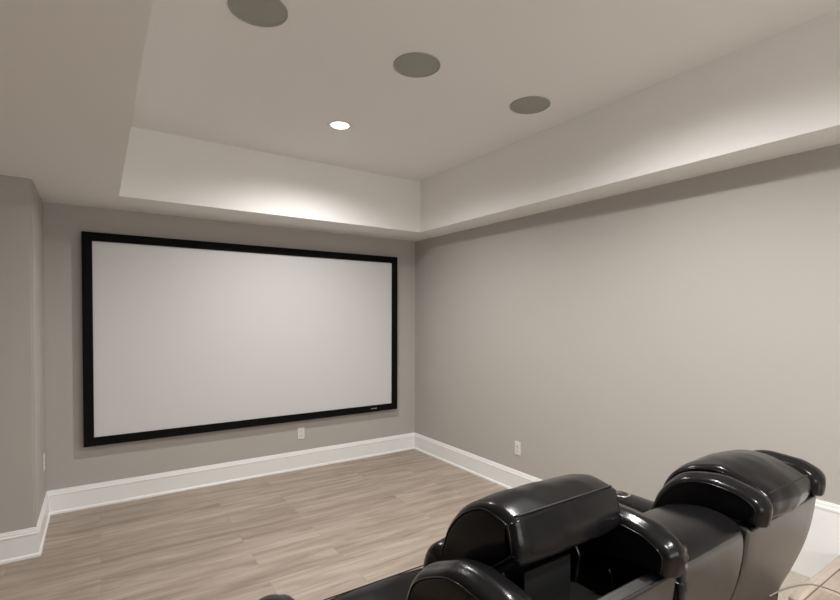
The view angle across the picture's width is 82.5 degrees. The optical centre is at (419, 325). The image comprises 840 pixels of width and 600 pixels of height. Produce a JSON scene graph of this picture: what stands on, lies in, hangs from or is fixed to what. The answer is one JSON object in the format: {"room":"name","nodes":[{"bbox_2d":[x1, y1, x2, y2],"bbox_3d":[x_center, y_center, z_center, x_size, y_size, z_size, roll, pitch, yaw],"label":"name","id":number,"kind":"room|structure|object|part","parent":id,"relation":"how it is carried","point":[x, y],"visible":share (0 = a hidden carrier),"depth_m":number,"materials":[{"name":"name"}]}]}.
{"room":"home theater","nodes":[
{"label":"home theater","id":0,"kind":"room"},
{"bbox_2d":[0,175,46,533],"bbox_3d":[-3.491,0.271,2.659,2.168,2.335,0.728,-1,1,-34],"label":"wall","id":1,"kind":"structure","parent":0,"point":[23,487],"depth_m":2.93,"materials":[{"name":"beige paint"}]},
{"bbox_2d":[0,527,40,564],"bbox_3d":[-3.274,1.355,2.374,2.192,0.180,0.024,-1,1,-34],"label":"baseboard","id":2,"kind":"structure","parent":1,"relation":"attached to","point":[23,544],"depth_m":2.93,"materials":[{"name":"white"}]},
{"bbox_2d":[36,491,50,553],"bbox_3d":[-2.578,1.339,3.281,0.024,0.180,0.752,-1,1,-34],"label":"baseboard","id":3,"kind":"structure","parent":1,"relation":"attached to","point":[44,517],"depth_m":3.23,"materials":[{"name":"white"}]},
{"bbox_2d":[43,453,44,470],"bbox_3d":[-2.674,0.972,3.405,0.009,0.116,0.070,-1,1,-34],"label":"wall outlet","id":4,"kind":"object","parent":1,"relation":"attached to","point":[44,453],"visible":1,"depth_m":3.39,"materials":[{"name":"white plastic"}]},
{"bbox_2d":[43,202,414,490],"bbox_3d":[-2.311,-0.050,3.944,5.566,3.134,0.100,-1,1,-34],"label":"wall","id":5,"kind":"structure","parent":0,"point":[69,463],"depth_m":3.99,"materials":[{"name":"beige paint"}]},
{"bbox_2d":[48,432,414,514],"bbox_3d":[-1.422,1.319,4.496,3.298,0.180,0.024,-1,1,-34],"label":"baseboard","id":6,"kind":"structure","parent":5,"relation":"attached to","point":[70,499],"depth_m":4.22,"materials":[{"name":"white"}]},
{"bbox_2d":[81,231,397,446],"bbox_3d":[-1.422,0.099,4.447,2.801,1.650,0.060,-1,1,-34],"label":"projection screen","id":7,"kind":"object","parent":5,"relation":"attached to","point":[180,337],"visible":1,"depth_m":4.23,"materials":[{"name":"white fabric"}]},
{"bbox_2d":[298,427,304,438],"bbox_3d":[-1.161,1.055,4.675,0.070,0.116,0.009,-1,1,-34],"label":"wall outlet","id":8,"kind":"object","parent":5,"relation":"attached to","point":[301,430],"visible":1,"depth_m":4.67,"materials":[{"name":"white plastic"}]},
{"bbox_2d":[0,449,506,599],"bbox_3d":[-0.401,1.529,1.036,5.466,0.100,6.913,-1,1,-34],"label":"floor","id":9,"kind":"structure","parent":0,"point":[326,531],"depth_m":3.24,"materials":[{"name":"beige wood"}]},
{"bbox_2d":[259,474,686,599],"bbox_3d":[0.010,0.928,1.350,0.818,1.092,1.066,-1,1,-34],"label":"recliner","id":10,"kind":"object","parent":9,"relation":"on","point":[570,536],"visible":1,"depth_m":1.11,"materials":[{"name":"black leather"}]},
{"bbox_3d":[-0.292,1.139,1.214,0.160,0.629,0.819,-1,1,-34],"label":"armrest","id":11,"kind":"part","parent":10,"relation":"part of","materials":[{"name":"black leather"}]},
{"bbox_2d":[329,568,422,599],"bbox_3d":[-0.003,1.069,1.590,0.532,0.208,0.658,-1,1,-34],"label":"seat cushion","id":12,"kind":"object","parent":10,"relation":"on","point":[397,586],"depth_m":1.75,"materials":[{"name":"black leather"}]},
{"bbox_2d":[423,537,551,585],"bbox_3d":[0.183,0.810,1.348,0.358,0.499,0.234,-1,1,-34],"label":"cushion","id":13,"kind":"object","parent":10,"relation":"on","point":[437,551],"depth_m":1.25,"materials":[{"name":"black leather"}]},
{"bbox_3d":[0.490,0.848,1.332,0.030,0.614,0.401,-1,1,-34],"label":"panel","id":14,"kind":"part","parent":10,"relation":"part of","materials":[{"name":"black leather"}]},
{"bbox_2d":[644,504,747,599],"bbox_3d":[0.542,1.008,1.648,0.371,0.925,0.905,-1,1,-34],"label":"console","id":15,"kind":"object","parent":9,"relation":"on","point":[715,544],"visible":0.38,"depth_m":1.31,"materials":[{"name":"black leather"}]},
{"bbox_3d":[0.646,0.654,1.186,0.034,0.200,0.034,-1,1,-34],"label":"latch post","id":16,"kind":"part","parent":15,"relation":"part of","materials":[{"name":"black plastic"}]},
{"bbox_2d":[616,449,825,599],"bbox_3d":[0.977,0.950,2.000,0.742,1.030,1.066,-1,1,-34],"label":"recliner","id":17,"kind":"object","parent":9,"relation":"on","point":[770,495],"visible":0.55,"depth_m":1.52,"materials":[{"name":"black leather"}]},
{"bbox_3d":[1.174,1.149,2.200,0.195,0.581,0.820,-1,1,-34],"label":"armrest","id":18,"kind":"part","parent":17,"relation":"part of","materials":[{"name":"black leather"}]},
{"bbox_3d":[0.843,0.845,1.570,0.030,0.614,0.402,-1,1,-34],"label":"panel","id":19,"kind":"part","parent":17,"relation":"part of","materials":[{"name":"black leather"}]},
{"bbox_2d":[778,571,810,599],"bbox_3d":[1.696,1.362,2.237,0.609,0.200,0.328,-1,1,-34],"label":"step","id":20,"kind":"structure","parent":9,"relation":"on","point":[793,578],"depth_m":2.33,"materials":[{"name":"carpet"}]},
{"bbox_2d":[806,570,839,599],"bbox_3d":[2.660,1.312,0.804,0.610,0.360,3.120,-1,1,-34],"label":"platform","id":21,"kind":"object","parent":9,"relation":"on","point":[833,583],"visible":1,"depth_m":1.99,"materials":[{"name":"beige wood"}]},
{"bbox_2d":[768,584,839,596],"bbox_3d":[1.821,0.995,1.672,1.309,0.238,0.342,0,1,7],"label":"cable","id":22,"kind":"object","parent":21,"relation":"on","point":[793,586],"visible":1,"depth_m":1.61,"materials":[{"name":"grey plastic"}]},
{"bbox_2d":[0,0,839,241],"bbox_3d":[-0.393,-1.155,0.985,5.466,0.600,6.913,-1,1,-34],"label":"ceiling","id":23,"kind":"structure","parent":0,"point":[181,108],"depth_m":2.61,"materials":[{"name":"paint"}]},
{"bbox_2d":[228,0,287,26],"bbox_3d":[-0.703,-1.374,2.083,0.248,0.006,0.248,-1,1,-34],"label":"ceiling speaker","id":24,"kind":"object","parent":23,"relation":"attached to","point":[260,13],"visible":1,"depth_m":2.10,"materials":[{"name":"grey metal"}]},
{"bbox_2d":[328,120,351,129],"bbox_3d":[-0.560,-1.398,3.349,0.170,0.006,0.170,-1,1,-34],"label":"recessed light","id":25,"kind":"object","parent":23,"relation":"in","point":[335,124],"visible":1,"depth_m":3.34,"materials":[{"name":"white glass"}]},
{"bbox_2d":[394,52,439,77],"bbox_3d":[-0.016,-1.381,2.545,0.248,0.006,0.248,-1,1,-34],"label":"ceiling speaker","id":26,"kind":"object","parent":23,"relation":"attached to","point":[413,64],"visible":1,"depth_m":2.53,"materials":[{"name":"grey metal"}]},
{"bbox_2d":[510,96,549,113],"bbox_3d":[0.695,-1.388,3.023,0.248,0.006,0.248,-1,1,-34],"label":"ceiling speaker","id":27,"kind":"object","parent":23,"relation":"attached to","point":[530,104],"visible":1,"depth_m":3.02,"materials":[{"name":"grey metal"}]},
{"bbox_2d":[415,144,839,504],"bbox_3d":[1.941,-0.010,2.518,0.100,3.134,7.013,-1,1,-34],"label":"wall","id":28,"kind":"structure","parent":0,"point":[625,341],"depth_m":3.14,"materials":[{"name":"beige paint"}]},
{"bbox_2d":[414,433,541,488],"bbox_3d":[0.893,1.336,3.987,0.024,0.180,3.453,-1,1,-34],"label":"baseboard","id":29,"kind":"structure","parent":28,"relation":"attached to","point":[504,476],"depth_m":4.55,"materials":[{"name":"white wood"}]},
{"bbox_2d":[515,441,520,455],"bbox_3d":[0.833,1.050,4.085,0.009,0.116,0.070,-1,1,-34],"label":"wall outlet","id":30,"kind":"object","parent":28,"relation":"attached to","point":[517,444],"visible":1,"depth_m":4.08,"materials":[{"name":"white plastic"}]},
{"bbox_2d":[788,555,839,599],"bbox_3d":[1.773,1.122,2.111,0.619,0.035,0.045,-1,1,-34],"label":"trim","id":31,"kind":"structure","parent":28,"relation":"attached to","point":[832,568],"depth_m":2.07,"materials":[{"name":"beige wood"}]},
{"bbox_2d":[790,499,839,577],"bbox_3d":[2.824,1.191,1.119,0.016,0.592,3.462,-1,1,-34],"label":"trim","id":32,"kind":"structure","parent":28,"relation":"attached to","point":[821,546],"depth_m":2.36,"materials":[{"name":"white"}]}
]}

